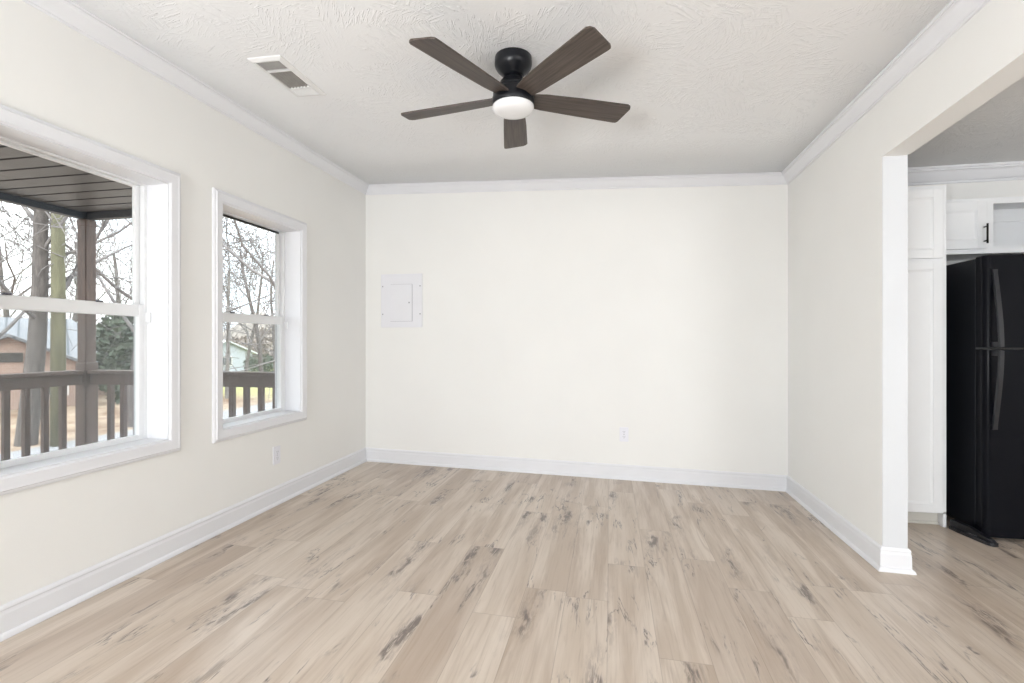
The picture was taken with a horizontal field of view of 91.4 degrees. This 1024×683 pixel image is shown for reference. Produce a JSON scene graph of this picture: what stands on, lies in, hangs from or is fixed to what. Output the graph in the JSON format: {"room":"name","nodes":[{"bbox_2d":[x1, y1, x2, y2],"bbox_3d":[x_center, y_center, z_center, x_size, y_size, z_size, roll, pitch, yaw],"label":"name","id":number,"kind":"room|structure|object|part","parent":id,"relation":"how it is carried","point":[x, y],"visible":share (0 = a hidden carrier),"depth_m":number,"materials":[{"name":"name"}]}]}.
{"room":"empty living room","nodes":[
{"label":"empty living room","id":0,"kind":"room"},
{"bbox_2d":[0,0,365,605],"bbox_3d":[-2.459,-0.136,-0.743,0.190,2.578,10.796,0,0,11],"label":"wall","id":1,"kind":"structure","parent":0,"point":[51,72],"depth_m":2.64,"materials":[{"name":"beige paint"}]},
{"bbox_2d":[0,144,131,220],"bbox_3d":[-3.769,-1.433,-0.652,2.393,0.728,10.330,0,0,11],"label":"porch roof","id":2,"kind":"structure","parent":1,"relation":"attached to","point":[26,179],"depth_m":3.71,"materials":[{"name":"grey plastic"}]},
{"bbox_2d":[0,104,180,495],"bbox_3d":[-1.896,-0.150,2.103,0.220,1.420,0.991,0,0,11],"label":"window","id":3,"kind":"structure","parent":1,"relation":"in","point":[155,307],"depth_m":2.48,"materials":[{"name":"white paint"}]},
{"bbox_3d":[-1.959,-0.457,2.116,0.022,0.652,0.815,0,0,11],"label":"sash","id":4,"kind":"part","parent":3,"relation":"part of","materials":[{"name":"white plastic"}]},
{"bbox_3d":[-1.935,0.151,2.111,0.024,0.668,0.815,0,0,11],"label":"sash","id":5,"kind":"part","parent":3,"relation":"part of","materials":[{"name":"white plastic"}]},
{"bbox_3d":[-1.951,-0.150,2.114,0.057,1.276,0.847,0,0,11],"label":"frame","id":6,"kind":"part","parent":3,"relation":"part of","materials":[{"name":"white plastic"}]},
{"bbox_2d":[0,447,366,641],"bbox_3d":[-2.353,1.020,-0.764,0.026,0.120,10.796,0,0,11],"label":"baseboard","id":7,"kind":"structure","parent":1,"relation":"attached to","point":[24,612],"depth_m":2.37,"materials":[{"name":"white paint"}]},
{"bbox_2d":[22,0,368,194],"bbox_3d":[-2.333,-1.284,-0.768,0.066,0.264,10.796,0,0,11],"label":"crown molding","id":8,"kind":"structure","parent":1,"relation":"attached to","point":[69,13],"depth_m":2.51,"materials":[{"name":"white paint"}]},
{"bbox_2d":[212,187,306,442],"bbox_3d":[-1.675,-0.145,3.232,0.220,1.426,0.874,0,0,11],"label":"window","id":9,"kind":"structure","parent":1,"relation":"in","point":[290,318],"depth_m":3.46,"materials":[{"name":"white paint"}]},
{"bbox_3d":[-1.738,-0.453,3.244,0.022,0.655,0.698,0,0,11],"label":"sash","id":10,"kind":"part","parent":9,"relation":"part of","materials":[{"name":"white plastic"}]},
{"bbox_3d":[-1.714,0.158,3.239,0.024,0.671,0.698,0,0,11],"label":"sash","id":11,"kind":"part","parent":9,"relation":"part of","materials":[{"name":"white plastic"}]},
{"bbox_3d":[-1.730,-0.145,3.242,0.057,1.282,0.730,0,0,11],"label":"frame","id":12,"kind":"part","parent":9,"relation":"part of","materials":[{"name":"white plastic"}]},
{"bbox_2d":[273,445,279,464],"bbox_3d":[-1.561,0.755,3.320,0.010,0.117,0.072,0,0,11],"label":"wall outlet","id":13,"kind":"object","parent":1,"relation":"attached to","point":[276,450],"visible":1,"depth_m":3.31,"materials":[{"name":"white plastic"}]},
{"bbox_2d":[0,461,1023,682],"bbox_3d":[0.926,1.210,-1.396,7.045,0.266,11.016,0,0,11],"label":"floor","id":14,"kind":"structure","parent":0,"point":[376,572],"depth_m":2.18,"materials":[{"name":"brown wood"}]},
{"bbox_2d":[908,185,945,526],"bbox_3d":[2.550,0.093,3.463,0.472,2.148,0.608,0,0,11],"label":"pantry cabinet","id":15,"kind":"object","parent":14,"relation":"on","point":[926,204],"visible":0.44,"depth_m":3.15,"materials":[{"name":"white paint"}]},
{"bbox_3d":[2.486,-0.740,3.176,0.434,0.435,0.019,0,0,11],"label":"door","id":16,"kind":"part","parent":15,"relation":"part of","materials":[{"name":"white paint"}]},
{"bbox_3d":[2.486,0.285,3.176,0.434,1.580,0.019,0,0,11],"label":"door","id":17,"kind":"part","parent":15,"relation":"part of","materials":[{"name":"white paint"}]},
{"bbox_2d":[949,519,998,546],"bbox_3d":[2.746,1.140,2.983,0.047,0.060,0.277,0,0,-1],"label":"refrigerator grille","id":18,"kind":"object","parent":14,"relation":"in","point":[957,526],"visible":1,"depth_m":2.98,"materials":[{"name":"black plastic"}]},
{"bbox_2d":[946,254,1023,538],"bbox_3d":[3.203,0.336,3.176,0.745,1.684,0.774,0,0,11],"label":"refrigerator","id":19,"kind":"object","parent":14,"relation":"on","point":[985,294],"visible":0.62,"depth_m":2.94,"materials":[{"name":"black metal"}]},
{"bbox_3d":[2.811,0.283,2.894,0.026,0.461,0.070,0,0,11],"label":"handle","id":20,"kind":"part","parent":19,"relation":"part of","materials":[{"name":"black plastic"}]},
{"bbox_3d":[2.811,-0.195,2.894,0.026,0.453,0.070,0,0,11],"label":"handle","id":21,"kind":"part","parent":19,"relation":"part of","materials":[{"name":"black plastic"}]},
{"bbox_3d":[3.149,0.597,2.898,0.745,1.098,0.080,0,0,11],"label":"door","id":22,"kind":"part","parent":19,"relation":"part of","materials":[{"name":"black metal"}]},
{"bbox_3d":[3.149,-0.235,2.898,0.745,0.542,0.080,0,0,11],"label":"freezer door","id":23,"kind":"part","parent":19,"relation":"part of","materials":[{"name":"black metal"}]},
{"bbox_2d":[72,0,1023,183],"bbox_3d":[0.951,-1.375,-1.401,6.995,0.310,11.016,0,0,11],"label":"ceiling","id":24,"kind":"structure","parent":0,"point":[708,86],"depth_m":2.52,"materials":[{"name":"white paint"}]},
{"bbox_2d":[247,55,325,96],"bbox_3d":[-1.149,-1.358,2.580,0.184,0.015,0.398,1,1,11],"label":"ceiling vent","id":25,"kind":"object","parent":24,"relation":"in","point":[277,67],"visible":1,"depth_m":2.54,"materials":[{"name":"white metal"}]},
{"bbox_2d":[401,26,629,148],"bbox_3d":[-0.005,-1.208,2.388,1.126,0.275,1.132,0,0,11],"label":"ceiling fan","id":26,"kind":"object","parent":24,"relation":"hanging from","point":[515,97],"visible":1,"depth_m":2.28,"materials":[{"name":"brown wood"}]},
{"bbox_3d":[-0.307,-1.148,2.472,0.520,0.008,0.138,0,12,20],"label":"blade","id":27,"kind":"part","parent":26,"relation":"part of","materials":[{"name":"brown wood"}]},
{"bbox_3d":[-0.197,-1.148,2.097,0.138,0.008,0.520,15,9,37],"label":"blade","id":28,"kind":"part","parent":26,"relation":"part of","materials":[{"name":"brown wood"}]},
{"bbox_2d":[493,96,533,119],"bbox_3d":[0.006,-1.091,2.360,0.196,0.040,0.196,0,0,11],"label":"diffuser","id":29,"kind":"object","parent":26,"relation":"attached to","point":[505,107],"depth_m":2.31,"materials":[{"name":"white glass"}]},
{"bbox_3d":[0.016,-1.148,2.692,0.138,0.008,0.520,-12,0,1],"label":"blade","id":30,"kind":"part","parent":26,"relation":"part of","materials":[{"name":"brown wood"}]},
{"bbox_3d":[0.193,-1.148,2.086,0.138,0.008,0.520,14,-8,-34],"label":"blade","id":31,"kind":"part","parent":26,"relation":"part of","materials":[{"name":"brown wood"}]},
{"bbox_3d":[0.325,-1.148,2.453,0.520,0.008,0.138,0,-12,-16],"label":"blade","id":32,"kind":"part","parent":26,"relation":"part of","materials":[{"name":"brown wood"}]},
{"bbox_2d":[366,180,1023,474],"bbox_3d":[1.964,-0.106,3.952,7.065,2.720,0.120,0,0,11],"label":"wall","id":33,"kind":"structure","parent":0,"point":[555,322],"depth_m":4.15,"materials":[{"name":"beige paint"}]},
{"bbox_2d":[381,273,421,327],"bbox_3d":[-0.987,-0.364,4.459,0.390,0.477,0.024,0,0,11],"label":"electrical panel","id":34,"kind":"object","parent":33,"relation":"attached to","point":[401,294],"visible":1,"depth_m":4.45,"materials":[{"name":"grey paint"}]},
{"bbox_3d":[-0.988,-0.345,4.454,0.206,0.328,0.005,0,0,11],"label":"door","id":35,"kind":"part","parent":34,"relation":"part of","materials":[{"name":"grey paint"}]},
{"bbox_2d":[366,447,787,491],"bbox_3d":[0.399,1.057,4.184,3.523,0.193,0.026,0,0,11],"label":"baseboard","id":36,"kind":"structure","parent":33,"relation":"attached to","point":[771,482],"depth_m":4.14,"materials":[{"name":"white paint"}]},
{"bbox_2d":[366,172,787,194],"bbox_3d":[0.395,-1.314,4.165,3.523,0.205,0.066,0,0,11],"label":"crown molding","id":37,"kind":"structure","parent":33,"relation":"attached to","point":[770,178],"depth_m":4.12,"materials":[{"name":"white paint"}]},
{"bbox_2d":[620,427,628,441],"bbox_3d":[0.917,0.761,4.092,0.072,0.117,0.010,0,0,11],"label":"wall outlet","id":38,"kind":"object","parent":33,"relation":"attached to","point":[624,431],"visible":1,"depth_m":4.09,"materials":[{"name":"white plastic"}]},
{"bbox_2d":[908,161,1023,185],"bbox_3d":[3.772,-1.207,3.486,3.138,0.111,0.099,0,0,11],"label":"crown molding","id":39,"kind":"structure","parent":33,"relation":"attached to","point":[1014,170],"depth_m":3.58,"materials":[{"name":"white paint"}]},
{"bbox_2d":[946,196,1023,260],"bbox_3d":[3.274,-0.773,3.446,0.900,0.370,0.364,0,0,11],"label":"upper cabinet","id":40,"kind":"object","parent":33,"relation":"attached to","point":[976,227],"visible":0.65,"depth_m":3.36,"materials":[{"name":"white paint"}]},
{"bbox_3d":[2.989,-0.776,3.362,0.349,0.315,0.019,0,0,11],"label":"door","id":41,"kind":"part","parent":40,"relation":"part of","materials":[{"name":"white paint"}]},
{"bbox_3d":[3.135,-0.714,3.306,0.011,0.130,0.036,0,0,11],"label":"handle","id":42,"kind":"part","parent":40,"relation":"part of","materials":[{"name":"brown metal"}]},
{"bbox_2d":[788,0,1023,545],"bbox_3d":[1.148,-0.085,-1.450,0.114,2.536,10.796,0,0,11],"label":"wall","id":43,"kind":"structure","parent":0,"point":[835,203],"depth_m":2.79,"materials":[{"name":"beige paint"}]},
{"bbox_2d":[786,476,916,574],"bbox_3d":[2.053,1.095,3.168,0.166,0.123,1.384,0,0,11],"label":"baseboard","id":44,"kind":"structure","parent":43,"relation":"attached to","point":[883,559],"depth_m":2.77,"materials":[{"name":"white paint"}]},
{"bbox_2d":[782,0,989,183],"bbox_3d":[1.059,-1.306,-1.433,0.066,0.188,10.796,0,0,11],"label":"crown molding","id":45,"kind":"structure","parent":43,"relation":"attached to","point":[956,13],"depth_m":2.36,"materials":[{"name":"white paint"}]},
{"bbox_2d":[882,155,907,548],"bbox_3d":[1.924,0.113,2.513,0.112,2.090,0.004,0,0,11],"label":"trim","id":46,"kind":"structure","parent":43,"relation":"attached to","point":[894,168],"depth_m":2.51,"materials":[{"name":"white paint"}]},
{"label":"outside","id":47,"kind":"structure","parent":0,"visible":0},
{"bbox_2d":[0,367,271,453],"bbox_3d":[-42.119,2.144,38.826,92.400,1.359,140.000,0,0,11],"label":"ground","id":48,"kind":"structure","parent":47,"point":[102,402],"depth_m":18.39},
{"bbox_2d":[0,317,106,410],"bbox_3d":[-22.915,0.808,22.331,9.700,3.890,9.650,0,0,-43],"label":"brick house","id":49,"kind":"structure","parent":48,"relation":"on","point":[13,342],"depth_m":20.11,"materials":[{"name":"brick"}]},
{"bbox_2d":[0,353,22,361],"bbox_3d":[-19.390,0.619,19.326,0.700,0.370,0.060,0,0,-43],"label":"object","id":50,"kind":"object","parent":49,"relation":"attached to","point":[4,357],"depth_m":19.34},
{"bbox_2d":[50,213,65,446],"bbox_3d":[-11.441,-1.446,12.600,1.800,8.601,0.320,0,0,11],"label":"trunk","id":51,"kind":"object","parent":48,"relation":"on","point":[58,237],"visible":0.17,"depth_m":12.48,"materials":[{"name":"green plant"}]},
{"bbox_2d":[0,202,120,316],"bbox_3d":[-36.203,-6.489,36.498,17.793,18.595,11.806,0,0,6],"label":"bare tree","id":52,"kind":"object","parent":48,"relation":"on","point":[6,313],"visible":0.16,"depth_m":35.80,"materials":[{"name":"grey plant"}]},
{"bbox_2d":[0,201,129,344],"bbox_3d":[-18.074,-5.105,16.992,11.581,15.875,11.139,0,0,-17],"label":"bare tree","id":53,"kind":"object","parent":48,"relation":"on","point":[22,313],"visible":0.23,"depth_m":17.51,"materials":[{"name":"grey plant"}]},
{"bbox_2d":[1,204,131,321],"bbox_3d":[-34.730,-6.485,40.145,15.949,18.623,13.545,0,0,31],"label":"bare tree","id":54,"kind":"object","parent":48,"relation":"on","point":[111,221],"visible":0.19,"depth_m":38.73,"materials":[{"name":"grey plant"}]},
{"bbox_2d":[30,211,131,320],"bbox_3d":[-30.935,-5.083,40.200,14.212,15.799,11.808,0,0,44],"label":"bare tree","id":55,"kind":"object","parent":48,"relation":"on","point":[119,295],"visible":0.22,"depth_m":39.51,"materials":[{"name":"grey plant"}]},
{"bbox_2d":[96,322,128,349],"bbox_3d":[-33.481,0.588,41.012,3.717,4.356,3.658,0,0,11],"label":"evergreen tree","id":56,"kind":"object","parent":48,"relation":"on","point":[97,330],"visible":0.02,"depth_m":40.44,"materials":[{"name":"green plant"}]},
{"bbox_2d":[96,315,133,403],"bbox_3d":[-16.719,0.593,21.491,2.230,4.335,2.226,0,0,11],"label":"evergreen tree","id":57,"kind":"object","parent":48,"relation":"on","point":[120,359],"visible":0.42,"depth_m":20.89,"materials":[{"name":"green plant"}]},
{"bbox_2d":[0,206,273,446],"bbox_3d":[-11.443,-5.203,12.379,12.300,16.057,11.647,0,0,-44],"label":"bare tree","id":58,"kind":"object","parent":48,"relation":"on","point":[35,354],"visible":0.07,"depth_m":12.55,"materials":[{"name":"grey plant"}]},
{"bbox_2d":[0,201,274,426],"bbox_3d":[-10.517,-6.018,15.823,16.775,17.662,11.342,0,0,-8],"label":"bare tree","id":59,"kind":"object","parent":48,"relation":"on","point":[130,387],"visible":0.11,"depth_m":15.60,"materials":[{"name":"grey plant"}]},
{"bbox_2d":[52,213,274,398],"bbox_3d":[-6.234,-4.092,13.335,11.116,13.833,12.244,0,0,-3],"label":"bare tree","id":60,"kind":"object","parent":48,"relation":"on","point":[269,279],"visible":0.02,"depth_m":11.85,"materials":[{"name":"grey plant"}]},
{"bbox_2d":[129,218,274,371],"bbox_3d":[-14.118,-3.596,25.986,10.420,12.807,8.593,0,0,-7],"label":"bare tree","id":61,"kind":"object","parent":48,"relation":"on","point":[259,350],"visible":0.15,"depth_m":25.89,"materials":[{"name":"grey plant"}]},
{"bbox_2d":[223,340,257,370],"bbox_3d":[-26.580,1.308,43.571,6.600,2.890,5.200,0,0,32],"label":"house","id":62,"kind":"structure","parent":48,"relation":"on","point":[240,351],"depth_m":42.76,"materials":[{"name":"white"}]},
{"bbox_3d":[-23.979,1.653,41.972,0.015,0.660,0.860,0,0,32],"label":"pane","id":63,"kind":"part","parent":62,"relation":"part of","materials":[{"name":"white glass"}]},
{"bbox_2d":[230,335,265,353],"bbox_3d":[-29.961,0.989,56.003,5.163,3.567,5.078,0,0,11],"label":"thicket","id":64,"kind":"object","parent":48,"relation":"on","point":[245,336],"visible":0.08,"depth_m":55.27,"materials":[{"name":"grey plant"}]},
{"bbox_2d":[223,222,273,398],"bbox_3d":[-13.716,-3.024,24.014,6.686,11.670,8.281,0,0,-30],"label":"bare tree","id":65,"kind":"object","parent":48,"relation":"on","point":[227,324],"visible":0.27,"depth_m":24.09,"materials":[{"name":"grey plant"}]},
{"bbox_2d":[223,223,274,371],"bbox_3d":[-16.644,-3.778,33.226,11.669,13.183,10.628,0,0,-40],"label":"bare tree","id":66,"kind":"object","parent":48,"relation":"on","point":[248,355],"visible":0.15,"depth_m":33.19,"materials":[{"name":"grey plant"}]},
{"bbox_2d":[223,223,274,371],"bbox_3d":[-17.007,-5.319,35.895,7.511,16.272,11.681,0,0,11],"label":"bare tree","id":67,"kind":"object","parent":48,"relation":"on","point":[266,293],"visible":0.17,"depth_m":35.99,"materials":[{"name":"grey plant"}]},
{"bbox_2d":[223,228,274,324],"bbox_3d":[-34.945,-6.602,62.136,18.296,18.829,11.992,0,0,43],"label":"bare tree","id":68,"kind":"object","parent":48,"relation":"on","point":[229,228],"visible":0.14,"depth_m":62.34,"materials":[{"name":"grey plant"}]},
{"bbox_2d":[243,353,272,371],"bbox_3d":[-19.534,1.845,39.004,2.654,1.854,2.644,0,0,11],"label":"round bush","id":69,"kind":"object","parent":48,"relation":"on","point":[252,361],"visible":0.56,"depth_m":38.47,"materials":[{"name":"green plant"}]},
{"bbox_2d":[243,327,274,362],"bbox_3d":[-24.018,0.590,50.014,5.129,4.360,4.990,0,0,11],"label":"thicket","id":70,"kind":"object","parent":48,"relation":"on","point":[264,339],"visible":0.17,"depth_m":48.98,"materials":[{"name":"grey plant"}]},
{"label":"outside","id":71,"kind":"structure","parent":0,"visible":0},
{"bbox_3d":[-3.711,1.314,-0.690,2.263,0.260,10.218,0,0,11],"label":"porch deck","id":72,"kind":"object","parent":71,"visible":0},
{"bbox_2d":[0,370,83,460],"bbox_3d":[-4.076,0.681,2.706,0.090,0.865,3.343,0,0,11],"label":"deck railing","id":73,"kind":"object","parent":72,"relation":"on","point":[25,382],"visible":0.61,"depth_m":3.98,"materials":[{"name":"brown wood"}]},
{"bbox_3d":[-4.076,0.328,2.706,0.040,0.091,3.343,0,0,11],"label":"rail","id":74,"kind":"part","parent":73,"relation":"part of","materials":[{"name":"brown wood"}]},
{"bbox_3d":[-4.076,0.266,2.706,0.090,0.034,3.343,0,0,11],"label":"cap rail","id":75,"kind":"part","parent":73,"relation":"part of","materials":[{"name":"brown wood"}]},
{"bbox_2d":[75,219,97,446],"bbox_3d":[-3.743,0.058,4.402,0.114,2.252,0.114,0,0,11],"label":"porch post","id":76,"kind":"object","parent":72,"relation":"on","point":[86,394],"visible":0.75,"depth_m":4.36,"materials":[{"name":"brown wood"}]},
{"bbox_2d":[87,370,274,439],"bbox_3d":[-2.665,0.681,4.191,2.084,0.865,0.090,0,0,11],"label":"deck railing","id":77,"kind":"object","parent":72,"relation":"on","point":[231,379],"visible":0.21,"depth_m":4.28,"materials":[{"name":"brown wood"}]},
{"bbox_3d":[-2.665,0.266,4.191,2.084,0.034,0.090,0,0,11],"label":"cap rail","id":78,"kind":"part","parent":77,"relation":"part of","materials":[{"name":"brown wood"}]},
{"bbox_3d":[-2.665,0.328,4.191,2.084,0.091,0.040,0,0,11],"label":"rail","id":79,"kind":"part","parent":77,"relation":"part of","materials":[{"name":"brown wood"}]},
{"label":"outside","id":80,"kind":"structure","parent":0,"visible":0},
{"bbox_2d":[0,275,273,278],"bbox_3d":[-15.910,-3.493,25.500,0.029,2.495,18.416,0,0,23],"label":"power line","id":81,"kind":"object","parent":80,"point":[272,275],"visible":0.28,"depth_m":21.80,"materials":[{"name":"black metal"}]},
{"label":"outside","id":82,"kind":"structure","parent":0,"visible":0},
{"bbox_2d":[223,231,273,253],"bbox_3d":[-9.316,-3.524,22.000,0.029,0.722,16.126,0,0,-7],"label":"power line","id":83,"kind":"object","parent":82,"point":[223,231],"visible":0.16,"depth_m":16.27,"materials":[{"name":"black metal"}]},
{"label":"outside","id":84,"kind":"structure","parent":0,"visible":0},
{"bbox_2d":[0,311,272,353],"bbox_3d":[-27.057,-0.642,40.249,97.412,7.790,97.412,0,0,11],"label":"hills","id":85,"kind":"structure","parent":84,"point":[237,327],"depth_m":63.78,"materials":[{"name":"grey plant"}]},
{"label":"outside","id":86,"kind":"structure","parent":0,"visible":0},
{"bbox_2d":[0,402,271,460],"bbox_3d":[-6.300,2.688,31.806,4.200,0.130,140.000,0,0,11],"label":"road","id":87,"kind":"structure","parent":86,"point":[254,408],"depth_m":13.81,"materials":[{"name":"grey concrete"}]}
]}

